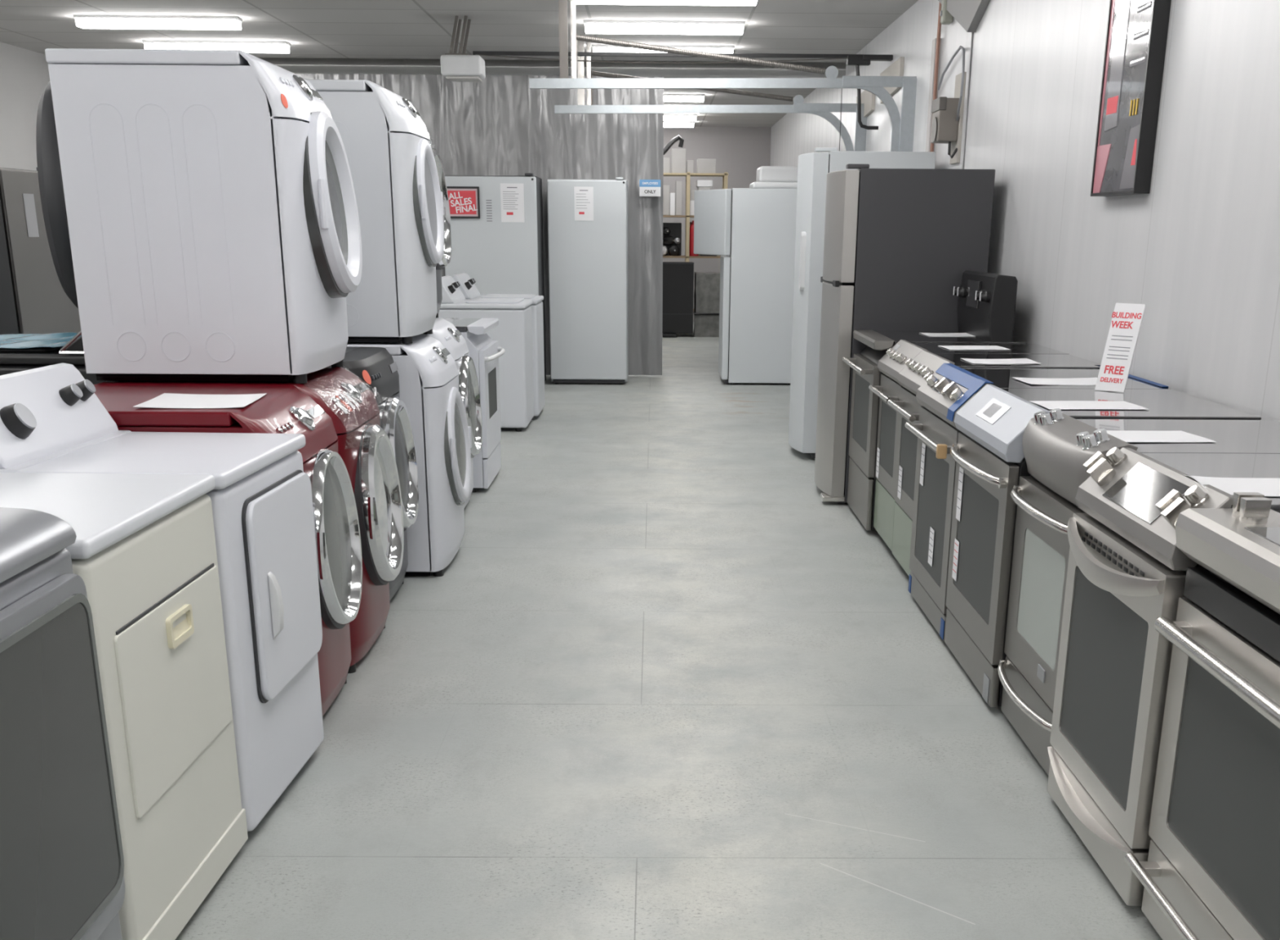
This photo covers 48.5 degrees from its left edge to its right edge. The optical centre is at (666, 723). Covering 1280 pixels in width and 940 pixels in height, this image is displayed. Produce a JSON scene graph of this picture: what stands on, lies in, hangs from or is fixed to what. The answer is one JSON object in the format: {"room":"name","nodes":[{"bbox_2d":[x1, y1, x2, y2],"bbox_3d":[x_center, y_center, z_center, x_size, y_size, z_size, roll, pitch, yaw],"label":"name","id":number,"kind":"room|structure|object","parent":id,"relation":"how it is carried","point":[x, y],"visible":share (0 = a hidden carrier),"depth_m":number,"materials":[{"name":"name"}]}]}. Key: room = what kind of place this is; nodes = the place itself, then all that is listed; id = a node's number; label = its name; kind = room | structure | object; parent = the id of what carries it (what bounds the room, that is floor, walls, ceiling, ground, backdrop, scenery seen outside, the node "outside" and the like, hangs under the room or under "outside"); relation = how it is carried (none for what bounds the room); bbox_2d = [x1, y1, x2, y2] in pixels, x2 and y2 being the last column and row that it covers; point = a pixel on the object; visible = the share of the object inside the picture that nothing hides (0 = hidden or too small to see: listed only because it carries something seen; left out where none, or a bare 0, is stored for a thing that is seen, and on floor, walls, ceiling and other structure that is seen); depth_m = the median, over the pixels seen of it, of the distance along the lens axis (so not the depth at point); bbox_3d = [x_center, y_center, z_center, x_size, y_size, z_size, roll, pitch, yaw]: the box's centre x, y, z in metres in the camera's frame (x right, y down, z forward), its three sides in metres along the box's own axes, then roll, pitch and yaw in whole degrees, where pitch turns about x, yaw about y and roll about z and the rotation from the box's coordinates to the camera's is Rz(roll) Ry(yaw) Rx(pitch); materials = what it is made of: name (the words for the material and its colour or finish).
{"room":"appliance store","nodes":[
{"label":"appliance store","id":0,"kind":"room"},
{"bbox_2d":[0,41,49,170],"bbox_3d":[-5.926,-3.233,9.043,0.100,2.970,29.500,0,19,-1],"label":"wall","id":1,"kind":"structure","parent":0,"point":[24,76],"depth_m":12.97,"materials":[{"name":"grey paint"}]},
{"bbox_2d":[0,0,918,127],"bbox_3d":[-2.046,-4.643,8.583,7.840,0.050,29.500,0,19,-1],"label":"ceiling","id":2,"kind":"structure","parent":0,"point":[313,28],"depth_m":11.41,"materials":[{"name":"paint"}]},
{"bbox_2d":[73,14,242,30],"bbox_3d":[-3.936,-5.438,11.011,1.250,0.078,0.180,0,19,-1],"label":"ceiling light","id":3,"kind":"object","parent":2,"relation":"attached to","point":[83,21],"visible":1,"depth_m":10.94,"materials":[{"name":"white plastic"}]},
{"bbox_2d":[142,40,290,53],"bbox_3d":[-3.949,-5.953,12.484,1.250,0.078,0.180,0,19,-1],"label":"ceiling light","id":4,"kind":"object","parent":2,"relation":"attached to","point":[248,46],"visible":0.93,"depth_m":12.41,"materials":[{"name":"white plastic"}]},
{"bbox_2d":[591,44,734,53],"bbox_3d":[-0.029,-5.951,12.560,1.250,0.078,0.180,0,19,-1],"label":"ceiling light","id":5,"kind":"object","parent":2,"relation":"attached to","point":[597,48],"visible":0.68,"depth_m":12.48,"materials":[{"name":"white plastic"}]},
{"bbox_2d":[583,20,745,35],"bbox_3d":[-0.017,-5.436,11.088,1.250,0.078,0.180,0,19,-1],"label":"ceiling light","id":6,"kind":"object","parent":2,"relation":"attached to","point":[593,27],"visible":1,"depth_m":11.01,"materials":[{"name":"white plastic"}]},
{"bbox_2d":[574,0,757,5],"bbox_3d":[-0.004,-4.921,9.615,1.250,0.078,0.180,0,19,-1],"label":"ceiling light","id":7,"kind":"object","parent":2,"relation":"attached to","point":[682,2],"visible":1,"depth_m":9.58,"materials":[{"name":"white plastic"}]},
{"bbox_2d":[440,15,893,151],"bbox_3d":[0.009,-4.921,11.098,3.485,1.062,0.320,0,19,-1],"label":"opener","id":8,"kind":"object","parent":2,"relation":"hanging from","point":[461,66],"visible":0.94,"depth_m":10.99,"materials":[{"name":"white metal"}]},
{"bbox_2d":[446,75,482,81],"bbox_3d":[-1.573,-5.020,11.050,0.250,0.020,0.240,0,19,-1],"label":"lamp","id":9,"kind":"object","parent":8,"relation":"attached to","point":[452,78],"depth_m":10.94,"materials":[{"name":"white plastic"}]},
{"bbox_2d":[663,120,694,127],"bbox_3d":[-0.203,-9.046,21.413,1.250,0.078,0.180,0,19,-1],"label":"ceiling light","id":10,"kind":"object","parent":2,"relation":"attached to","point":[666,123],"visible":0.45,"depth_m":21.34,"materials":[{"name":"white plastic"}]},
{"bbox_2d":[663,114,697,120],"bbox_3d":[-0.192,-8.585,20.092,1.250,0.078,0.180,0,19,-1],"label":"ceiling light","id":11,"kind":"object","parent":2,"relation":"attached to","point":[666,117],"visible":0.46,"depth_m":20.02,"materials":[{"name":"white plastic"}]},
{"bbox_2d":[663,93,704,102],"bbox_3d":[-0.167,-7.529,17.071,1.250,0.078,0.180,0,19,-1],"label":"ceiling light","id":12,"kind":"object","parent":2,"relation":"attached to","point":[667,97],"visible":0.41,"depth_m":17.00,"materials":[{"name":"white plastic"}]},
{"bbox_2d":[175,321,1162,939],"bbox_3d":[-2.067,-1.792,9.579,7.840,0.050,29.500,0,19,-1],"label":"floor","id":13,"kind":"structure","parent":0,"point":[655,684],"depth_m":4.25,"materials":[{"name":"grey concrete"}]},
{"bbox_2d":[0,200,18,334],"bbox_3d":[-3.650,-1.790,6.823,0.760,1.742,0.800,0,19,-1],"label":"refrigerator","id":14,"kind":"object","parent":13,"relation":"on","point":[8,320],"visible":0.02,"depth_m":7.03,"materials":[{"name":"black metal"}]},
{"bbox_2d":[0,167,80,333],"bbox_3d":[-3.656,-2.067,7.616,0.760,1.742,0.800,0,19,-1],"label":"refrigerator","id":15,"kind":"object","parent":13,"relation":"on","point":[42,306],"visible":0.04,"depth_m":7.32,"materials":[{"name":"grey metal"}]},
{"bbox_2d":[22,193,39,236],"bbox_3d":[-3.271,-2.617,7.305,0.004,0.210,0.130,0,19,-1],"label":"sheet","id":16,"kind":"object","parent":15,"relation":"attached to","point":[28,198],"visible":1,"depth_m":7.30,"materials":[{"name":"white paper"}]},
{"bbox_2d":[0,330,105,384],"bbox_3d":[-2.283,-0.941,5.343,0.708,1.136,0.704,0,19,-1],"label":"washer","id":17,"kind":"object","parent":13,"relation":"on","point":[18,352],"visible":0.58,"depth_m":4.89,"materials":[{"name":"black metal"}]},
{"bbox_2d":[0,506,124,939],"bbox_3d":[-1.380,0.203,2.284,0.766,1.005,0.698,0,19,-1],"label":"dryer","id":18,"kind":"object","parent":13,"relation":"on","point":[62,858],"visible":1,"depth_m":2.33,"materials":[{"name":"grey paint"}]},
{"bbox_2d":[0,471,248,939],"bbox_3d":[-1.384,-0.015,3.029,0.727,0.925,0.733,1,19,1],"label":"dryer","id":19,"kind":"object","parent":13,"relation":"on","point":[144,550],"visible":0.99,"depth_m":2.94,"materials":[{"name":"metal"}]},
{"bbox_2d":[0,362,324,831],"bbox_3d":[-1.309,-0.336,3.678,0.710,1.105,0.683,1,19,2],"label":"dryer","id":20,"kind":"object","parent":13,"relation":"on","point":[53,420],"visible":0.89,"depth_m":3.54,"materials":[{"name":"metal"}]},
{"bbox_2d":[93,384,362,715],"bbox_3d":[-1.400,-0.507,4.361,0.860,0.975,0.698,0,19,-1],"label":"washer","id":21,"kind":"object","parent":13,"relation":"on","point":[283,409],"visible":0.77,"depth_m":4.26,"materials":[{"name":"red metal"}]},
{"bbox_2d":[133,392,266,408],"bbox_3d":[-1.336,-0.933,4.091,0.300,0.006,0.340,-1,19,-4],"label":"paper sheet","id":22,"kind":"object","parent":21,"relation":"on","point":[166,400],"visible":1,"depth_m":4.08,"materials":[{"name":"white paper"}]},
{"bbox_2d":[96,364,404,673],"bbox_3d":[-1.395,-0.738,5.022,0.870,0.975,0.698,0,19,-1],"label":"washer","id":23,"kind":"object","parent":13,"relation":"on","point":[365,448],"visible":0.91,"depth_m":4.87,"materials":[{"name":"red metal"}]},
{"bbox_2d":[44,48,362,383],"bbox_3d":[-1.444,-1.659,4.705,0.819,0.972,0.698,0,19,-1],"label":"dryer","id":24,"kind":"object","parent":23,"relation":"on","point":[213,219],"visible":1,"depth_m":4.40,"materials":[{"name":"white metal"}]},
{"bbox_2d":[342,346,418,600],"bbox_3d":[-1.434,-0.981,5.702,0.824,0.985,0.693,0,19,-1],"label":"washer","id":25,"kind":"object","parent":13,"relation":"on","point":[375,366],"visible":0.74,"depth_m":5.64,"materials":[{"name":"grey metal"}]},
{"bbox_2d":[346,333,471,576],"bbox_3d":[-1.319,-1.220,6.380,0.844,0.990,0.698,0,19,-1],"label":"washer","id":26,"kind":"object","parent":13,"relation":"on","point":[428,375],"visible":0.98,"depth_m":6.13,"materials":[{"name":"white metal"}]},
{"bbox_2d":[306,79,444,343],"bbox_3d":[-1.396,-2.167,6.059,0.848,1.005,0.698,0,19,-1],"label":"dryer","id":27,"kind":"object","parent":26,"relation":"on","point":[399,197],"visible":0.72,"depth_m":5.78,"materials":[{"name":"white metal"}]},
{"bbox_2d":[422,317,482,508],"bbox_3d":[-1.427,-1.626,7.540,0.859,0.990,0.698,0,19,-1],"label":"washer","id":28,"kind":"object","parent":13,"relation":"on","point":[443,331],"visible":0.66,"depth_m":7.43,"materials":[{"name":"white metal"}]},
{"bbox_2d":[427,132,451,317],"bbox_3d":[-1.499,-2.533,7.233,0.761,0.921,0.698,0,19,-1],"label":"dryer","id":29,"kind":"object","parent":28,"relation":"on","point":[446,259],"visible":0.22,"depth_m":7.37,"materials":[{"name":"white metal"}]},
{"bbox_2d":[444,317,505,492],"bbox_3d":[-1.361,-1.904,8.426,0.807,0.932,0.769,0,19,-1],"label":"range cooker","id":30,"kind":"object","parent":13,"relation":"on","point":[485,353],"visible":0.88,"depth_m":8.20,"materials":[{"name":"white metal"}]},
{"bbox_2d":[444,318,480,332],"bbox_3d":[-1.439,-2.328,8.277,0.645,0.030,0.769,0,19,-1],"label":"cooktop","id":31,"kind":"object","parent":30,"relation":"in","point":[464,325],"depth_m":8.20,"materials":[{"name":"white ceramic"}]},
{"bbox_2d":[438,275,533,431],"bbox_3d":[-1.370,-2.825,10.805,0.668,1.100,0.693,0,19,-1],"label":"washer","id":32,"kind":"object","parent":13,"relation":"on","point":[513,332],"visible":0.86,"depth_m":10.50,"materials":[{"name":"white metal"}]},
{"bbox_2d":[444,173,546,381],"bbox_3d":[-1.610,-4.173,13.426,0.850,1.912,0.774,0,19,-1],"label":"freezer","id":33,"kind":"object","parent":13,"relation":"on","point":[501,257],"visible":0.56,"depth_m":12.96,"materials":[{"name":"white metal"}]},
{"bbox_2d":[446,186,479,218],"bbox_3d":[-1.852,-4.708,12.817,0.330,0.270,0.018,0,19,-1],"label":"framed sign","id":34,"kind":"object","parent":33,"relation":"attached to","point":[464,201],"visible":0.94,"depth_m":12.81,"materials":[{"name":"red paper"}]},
{"bbox_2d":[500,182,524,222],"bbox_3d":[-1.392,-4.710,12.832,0.210,0.330,0.004,0,19,-1],"label":"notice sheet","id":35,"kind":"object","parent":33,"relation":"attached to","point":[512,195],"visible":1,"depth_m":12.83,"materials":[{"name":"white paper"}]},
{"bbox_2d":[452,272,545,419],"bbox_3d":[-1.341,-3.056,11.466,0.668,1.100,0.693,0,19,-1],"label":"washer","id":36,"kind":"object","parent":13,"relation":"on","point":[468,287],"visible":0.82,"depth_m":11.27,"materials":[{"name":"white metal"}]},
{"bbox_2d":[546,177,627,383],"bbox_3d":[-0.756,-4.343,13.945,0.745,1.902,0.754,0,19,-1],"label":"freezer","id":37,"kind":"object","parent":13,"relation":"on","point":[588,260],"visible":1,"depth_m":13.59,"materials":[{"name":"white metal"}]},
{"bbox_2d":[573,186,593,220],"bbox_3d":[-0.776,-4.893,13.356,0.180,0.300,0.004,0,19,-1],"label":"notice sheet","id":38,"kind":"object","parent":37,"relation":"attached to","point":[583,196],"visible":1,"depth_m":13.36,"materials":[{"name":"white paper"}]},
{"bbox_2d":[662,262,693,337],"bbox_3d":[-0.036,-6.007,20.083,0.832,1.003,0.620,0,19,-1],"label":"base cabinet","id":39,"kind":"object","parent":13,"relation":"on","point":[677,277],"visible":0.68,"depth_m":19.90,"materials":[{"name":"black wood"}]},
{"bbox_2d":[662,172,728,333],"bbox_3d":[0.196,-6.815,20.587,1.340,2.200,0.560,0,19,-1],"label":"storage rack","id":40,"kind":"object","parent":13,"relation":"on","point":[725,175],"visible":0.34,"depth_m":20.17,"materials":[{"name":"brown wood"}]},
{"bbox_2d":[662,185,669,215],"bbox_3d":[-0.033,-7.483,20.293,0.150,0.400,0.350,0,19,-1],"label":"carton","id":41,"kind":"object","parent":40,"relation":"on","point":[665,188],"visible":0.56,"depth_m":20.13,"materials":[{"name":"white cardboard"}]},
{"bbox_2d":[662,222,681,255],"bbox_3d":[0.051,-7.051,20.651,0.330,0.450,0.200,0,19,-1],"label":"storage bin","id":42,"kind":"object","parent":40,"relation":"on","point":[675,228],"visible":0.55,"depth_m":20.53,"materials":[{"name":"black plastic"}]},
{"bbox_2d":[671,148,685,173],"bbox_3d":[0.170,-7.973,20.123,0.200,0.320,0.350,0,19,-1],"label":"carton","id":43,"kind":"object","parent":40,"relation":"on","point":[677,156],"visible":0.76,"depth_m":19.96,"materials":[{"name":"white cardboard"}]},
{"bbox_2d":[675,180,682,215],"bbox_3d":[0.177,-7.511,20.285,0.090,0.460,0.350,0,19,-1],"label":"carton","id":44,"kind":"object","parent":40,"relation":"on","point":[678,193],"visible":1,"depth_m":20.12,"materials":[{"name":"white cardboard"}]},
{"bbox_2d":[696,158,715,173],"bbox_3d":[0.565,-7.910,20.148,0.260,0.190,0.350,0,19,-1],"label":"carton","id":45,"kind":"object","parent":40,"relation":"on","point":[703,165],"visible":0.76,"depth_m":19.98,"materials":[{"name":"white cardboard"}]},
{"bbox_2d":[693,271,719,337],"bbox_3d":[0.617,-5.961,20.168,0.450,0.870,0.460,0,19,-1],"label":"wrapped bundle","id":46,"kind":"object","parent":13,"relation":"on","point":[707,284],"visible":0.73,"depth_m":19.99,"materials":[{"name":"grey plastic"}]},
{"bbox_2d":[693,187,797,385],"bbox_3d":[0.774,-4.316,14.032,1.002,1.815,0.772,0,19,-1],"label":"refrigerator","id":47,"kind":"object","parent":13,"relation":"on","point":[753,231],"visible":0.94,"depth_m":13.70,"materials":[{"name":"white metal"}]},
{"bbox_2d":[749,165,798,188],"bbox_3d":[1.117,-5.251,13.662,0.600,0.200,0.560,0,19,-1],"label":"tub","id":48,"kind":"object","parent":47,"relation":"on","point":[767,177],"visible":0.55,"depth_m":13.44,"materials":[{"name":"white plastic"}]},
{"bbox_2d":[788,147,935,457],"bbox_3d":[1.261,-2.793,9.501,0.815,1.937,0.760,0,19,-1],"label":"refrigerator","id":49,"kind":"object","parent":13,"relation":"on","point":[813,169],"visible":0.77,"depth_m":9.13,"materials":[{"name":"white metal"}]},
{"bbox_2d":[814,164,995,504],"bbox_3d":[1.286,-2.180,7.989,0.820,1.777,0.760,0,19,-1],"label":"refrigerator","id":50,"kind":"object","parent":13,"relation":"on","point":[898,242],"visible":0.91,"depth_m":7.51,"materials":[{"name":"grey metal"}]},
{"bbox_2d":[841,270,1027,530],"bbox_3d":[1.340,-1.667,7.310,0.800,1.258,0.764,0,19,-1],"label":"range cooker","id":51,"kind":"object","parent":13,"relation":"on","point":[986,306],"visible":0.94,"depth_m":7.09,"materials":[{"name":"black metal"}]},
{"bbox_2d":[874,330,1027,346],"bbox_3d":[1.420,-1.956,7.210,0.645,0.030,0.764,0,19,-1],"label":"cooktop","id":52,"kind":"object","parent":51,"relation":"in","point":[894,337],"depth_m":7.01,"materials":[{"name":"black glass"}]},
{"bbox_2d":[868,339,1069,551],"bbox_3d":[1.377,-1.295,6.699,0.795,0.959,0.604,0,19,-1],"label":"range cooker","id":53,"kind":"object","parent":13,"relation":"on","point":[893,362],"visible":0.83,"depth_m":6.64,"materials":[{"name":"silver metal"}]},
{"bbox_2d":[937,345,1009,349],"bbox_3d":[1.413,-1.730,6.526,0.280,0.003,0.230,-1,19,-3],"label":"paper sheet","id":54,"kind":"object","parent":53,"relation":"on","point":[949,347],"visible":1,"depth_m":6.53,"materials":[{"name":"white paper"}]},
{"bbox_2d":[912,342,1069,354],"bbox_3d":[1.456,-1.720,6.551,0.645,0.030,0.604,0,19,-1],"label":"cooktop","id":55,"kind":"object","parent":53,"relation":"in","point":[1015,348],"depth_m":6.45,"materials":[{"name":"glass"}]},
{"bbox_2d":[887,350,1100,576],"bbox_3d":[1.377,-1.089,6.109,0.795,0.959,0.614,0,19,-1],"label":"range cooker","id":56,"kind":"object","parent":13,"relation":"on","point":[911,377],"visible":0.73,"depth_m":6.09,"materials":[{"name":"silver metal"}]},
{"bbox_2d":[961,358,1039,364],"bbox_3d":[1.379,-1.500,5.865,0.280,0.005,0.230,0,19,-2],"label":"paper sheet","id":57,"kind":"object","parent":56,"relation":"on","point":[1001,361],"visible":1,"depth_m":5.86,"materials":[{"name":"white paper"}]},
{"bbox_2d":[934,353,1100,368],"bbox_3d":[1.455,-1.514,5.961,0.645,0.030,0.614,0,19,-1],"label":"cooktop","id":58,"kind":"object","parent":56,"relation":"in","point":[1046,361],"depth_m":5.90,"materials":[{"name":"black glass"}]},
{"bbox_2d":[904,363,1171,639],"bbox_3d":[1.355,-0.877,5.499,0.801,0.961,0.862,0,19,-1],"label":"range cooker","id":59,"kind":"object","parent":13,"relation":"on","point":[944,393],"depth_m":5.37,"materials":[{"name":"silver metal"}]},
{"bbox_2d":[1012,377,1097,385],"bbox_3d":[1.445,-1.244,5.150,0.320,0.005,0.240,-1,19,-3],"label":"paper sheet","id":60,"kind":"object","parent":59,"relation":"on","point":[1092,380],"visible":0.82,"depth_m":5.15,"materials":[{"name":"white paper"}]},
{"bbox_2d":[960,367,1171,389],"bbox_3d":[1.436,-1.280,5.306,0.645,0.030,0.764,0,19,-1],"label":"cooktop","id":61,"kind":"object","parent":59,"relation":"in","point":[998,377],"depth_m":5.31,"materials":[{"name":"glass"}]},
{"bbox_2d":[944,383,1261,706],"bbox_3d":[1.358,-0.602,4.724,0.807,0.954,0.769,0,19,-1],"label":"range cooker","id":62,"kind":"object","parent":13,"relation":"on","point":[988,455],"visible":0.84,"depth_m":4.59,"materials":[{"name":"silver metal"}]},
{"bbox_2d":[1029,400,1149,409],"bbox_3d":[1.321,-1.000,4.450,0.310,0.002,0.220,0,19,-2],"label":"paper sheet","id":63,"kind":"object","parent":62,"relation":"on","point":[1121,405],"visible":0.98,"depth_m":4.44,"materials":[{"name":"white paper"}]},
{"bbox_2d":[1094,302,1146,392],"bbox_3d":[1.541,-1.279,4.827,0.080,0.287,0.114,-16,25,-39],"label":"sign","id":64,"kind":"object","parent":62,"relation":"on","point":[1126,318],"visible":1,"depth_m":4.82,"materials":[{"name":"white paper"}]},
{"bbox_2d":[1000,387,1261,419],"bbox_3d":[1.442,-1.025,4.577,0.645,0.030,0.769,0,19,-1],"label":"cooktop","id":65,"kind":"object","parent":62,"relation":"in","point":[1161,403],"depth_m":4.51,"materials":[{"name":"glass"}]},
{"bbox_2d":[997,408,1279,775],"bbox_3d":[1.392,-0.371,4.027,0.807,0.979,0.679,0,19,-1],"label":"range cooker","id":66,"kind":"object","parent":13,"relation":"on","point":[1056,445],"visible":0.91,"depth_m":3.99,"materials":[{"name":"silver metal"}]},
{"bbox_2d":[1106,430,1215,442],"bbox_3d":[1.276,-0.774,3.819,0.320,0.004,0.220,-1,19,-4],"label":"paper sheet","id":67,"kind":"object","parent":66,"relation":"on","point":[1128,436],"visible":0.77,"depth_m":3.81,"materials":[{"name":"white paper"}]},
{"bbox_2d":[1074,417,1279,453],"bbox_3d":[1.476,-0.777,3.885,0.645,0.030,0.679,0,19,-1],"label":"cooktop","id":68,"kind":"object","parent":66,"relation":"in","point":[1229,435],"depth_m":3.91,"materials":[{"name":"black ceramic"}]},
{"bbox_2d":[1047,446,1279,905],"bbox_3d":[1.382,-0.132,3.371,0.811,0.959,0.704,0,19,-1],"label":"range cooker","id":69,"kind":"object","parent":13,"relation":"on","point":[1126,571],"visible":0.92,"depth_m":3.28,"materials":[{"name":"silver metal"}]},
{"bbox_2d":[1142,453,1279,510],"bbox_3d":[1.468,-0.547,3.227,0.645,0.030,0.704,0,19,-1],"label":"cooktop","id":70,"kind":"object","parent":69,"relation":"in","point":[1173,465],"depth_m":3.33,"materials":[{"name":"silver metal"}]},
{"bbox_2d":[1182,474,1279,496],"bbox_3d":[1.312,-0.521,3.070,0.340,0.019,0.230,1,19,2],"label":"paper sheet","id":71,"kind":"object","parent":69,"relation":"on","point":[1268,486],"visible":0.88,"depth_m":3.08,"materials":[{"name":"white paper"}]},
{"bbox_2d":[1124,492,1279,939],"bbox_3d":[1.402,0.105,2.671,0.794,0.974,0.764,0,19,-1],"label":"range cooker","id":72,"kind":"object","parent":13,"relation":"on","point":[1211,870],"visible":1,"depth_m":2.72,"materials":[{"name":"silver metal"}]},
{"bbox_3d":[-2.439,-1.490,7.151,0.698,0.975,0.785,0,19,-1],"label":"washer","id":73,"kind":"object","parent":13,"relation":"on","visible":0},
{"bbox_2d":[35,81,78,308],"bbox_3d":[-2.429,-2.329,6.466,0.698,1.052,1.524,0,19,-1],"label":"dryer","id":74,"kind":"object","parent":73,"relation":"on","point":[49,169],"visible":0.08,"depth_m":5.75,"materials":[{"name":"grey plastic"}]},
{"bbox_2d":[662,126,771,321],"bbox_3d":[-2.172,-8.069,22.957,7.640,2.970,0.100,0,19,-1],"label":"wall","id":75,"kind":"structure","parent":0,"point":[739,152],"depth_m":22.59,"materials":[{"name":"paint"}]},
{"bbox_2d":[769,0,1279,422],"bbox_3d":[1.814,-3.203,9.119,0.100,2.970,29.500,0,19,-1],"label":"wall","id":76,"kind":"structure","parent":0,"point":[1201,250],"depth_m":5.56,"materials":[{"name":"white paint"}]},
{"bbox_2d":[259,57,845,78],"bbox_3d":[-2.089,-6.364,13.765,7.640,0.122,0.220,0,19,-1],"label":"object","id":77,"kind":"structure","parent":76,"relation":"attached to","point":[305,65],"depth_m":13.67,"materials":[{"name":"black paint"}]},
{"bbox_2d":[293,72,663,375],"bbox_3d":[-1.877,-4.966,14.236,3.687,2.848,0.109,0,19,-1],"label":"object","id":78,"kind":"object","parent":77,"relation":"hanging from","point":[496,125],"visible":0.3,"depth_m":13.99,"materials":[{"name":"silver metal"}]},
{"bbox_2d":[639,179,660,196],"bbox_3d":[-0.161,-5.305,14.054,0.210,0.155,0.009,0,19,-1],"label":"door sign","id":79,"kind":"object","parent":78,"relation":"attached to","point":[647,188],"visible":1,"depth_m":14.05,"materials":[{"name":"white plastic"}]},
{"bbox_2d":[554,40,866,151],"bbox_3d":[0.384,-5.055,12.418,2.710,1.670,0.085,0,19,-1],"label":"door track","id":80,"kind":"object","parent":76,"relation":"attached to","point":[823,110],"visible":0.52,"depth_m":12.31,"materials":[{"name":"metal"}]},
{"bbox_2d":[591,70,804,105],"bbox_3d":[0.268,-5.508,12.325,1.857,0.285,0.041,0,19,-1],"label":"spring","id":81,"kind":"object","parent":80,"relation":"attached to","point":[797,99],"visible":0.62,"depth_m":12.32,"materials":[{"name":"grey metal"}]},
{"bbox_2d":[528,0,916,151],"bbox_3d":[0.396,-4.247,10.106,2.725,1.670,0.085,0,19,-1],"label":"door track","id":82,"kind":"object","parent":76,"relation":"attached to","point":[902,127],"visible":0.8,"depth_m":10.00,"materials":[{"name":"metal"}]},
{"bbox_2d":[575,34,838,78],"bbox_3d":[0.282,-4.695,10.014,1.867,0.295,0.041,0,19,-1],"label":"spring","id":83,"kind":"object","parent":82,"relation":"attached to","point":[832,72],"visible":1,"depth_m":10.00,"materials":[{"name":"grey metal"}]},
{"bbox_2d":[856,89,875,116],"bbox_3d":[1.726,-5.375,12.331,0.030,0.250,1.000,0,19,-1],"label":"header board","id":84,"kind":"object","parent":76,"relation":"attached to","point":[868,99],"visible":0.56,"depth_m":12.08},
{"bbox_2d":[880,57,904,103],"bbox_3d":[1.738,-4.970,10.990,0.030,0.250,1.000,0,19,-1],"label":"header board","id":85,"kind":"object","parent":76,"relation":"attached to","point":[896,68],"visible":0.63,"depth_m":10.74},
{"bbox_2d":[925,38,941,151],"bbox_3d":[1.744,-3.896,9.358,0.040,1.120,0.110,0,19,-1],"label":"post","id":86,"kind":"object","parent":76,"relation":"attached to","point":[934,41],"visible":0.39,"depth_m":9.26,"materials":[{"name":"grey"}]},
{"bbox_2d":[929,2,941,151],"bbox_3d":[1.736,-3.877,9.242,0.026,1.760,0.044,0,19,-1],"label":"copper pipe","id":87,"kind":"object","parent":76,"relation":"attached to","point":[939,28],"visible":0.34,"depth_m":9.11,"materials":[{"name":"brown"}]},
{"bbox_2d":[939,0,953,24],"bbox_3d":[1.733,-4.482,8.745,0.078,0.310,0.090,0,19,-1],"label":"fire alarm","id":88,"kind":"object","parent":76,"relation":"attached to","point":[946,18],"visible":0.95,"depth_m":8.75,"materials":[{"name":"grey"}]},
{"bbox_2d":[930,71,966,164],"bbox_3d":[1.697,-3.663,8.599,0.148,0.500,0.265,0,19,-1],"label":"switch box","id":89,"kind":"object","parent":76,"relation":"attached to","point":[945,129],"visible":0.93,"depth_m":8.52,"materials":[{"name":"beige metal"}]},
{"bbox_2d":[937,45,964,120],"bbox_3d":[1.740,-3.896,8.688,0.030,0.414,0.921,1,19,1],"label":"cable","id":90,"kind":"object","parent":76,"relation":"attached to","point":[960,47],"visible":1,"depth_m":8.38,"materials":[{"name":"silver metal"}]},
{"bbox_2d":[937,0,990,32],"bbox_3d":[1.750,-4.285,8.380,0.050,0.440,1.380,0,19,-1],"label":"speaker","id":91,"kind":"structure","parent":76,"relation":"attached to","point":[969,14],"depth_m":8.13,"materials":[{"name":"grey plastic"}]},
{"bbox_2d":[960,32,973,168],"bbox_3d":[1.761,-2.815,8.645,0.012,2.550,0.050,0,19,-1],"label":"pipe","id":92,"kind":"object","parent":76,"relation":"attached to","point":[971,40],"depth_m":8.34,"materials":[{"name":"brown metal"}]},
{"bbox_2d":[1090,0,1171,196],"bbox_3d":[1.767,-2.544,5.368,0.060,1.020,0.555,0,19,-1],"label":"poster","id":93,"kind":"object","parent":76,"relation":"attached to","point":[1136,33],"visible":1,"depth_m":5.34,"materials":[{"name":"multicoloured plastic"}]},
{"bbox_2d":[1093,143,1111,193],"bbox_3d":[1.740,-2.216,5.669,0.004,0.178,0.178,0,19,-1],"label":"print","id":94,"kind":"object","parent":93,"relation":"attached to","point":[1102,157],"depth_m":5.67,"materials":[{"name":"red"}]},
{"bbox_2d":[1097,0,1115,146],"bbox_3d":[1.742,-2.587,5.614,0.004,0.560,0.038,0,19,-1],"label":"print","id":95,"kind":"object","parent":93,"relation":"on","point":[1111,17],"depth_m":5.61,"materials":[{"name":"red"}]},
{"bbox_2d":[1099,0,1153,192],"bbox_3d":[1.768,-2.544,5.368,0.046,1.000,0.535,0,19,-1],"label":"print","id":96,"kind":"object","parent":93,"relation":"attached to","point":[1126,91],"depth_m":5.36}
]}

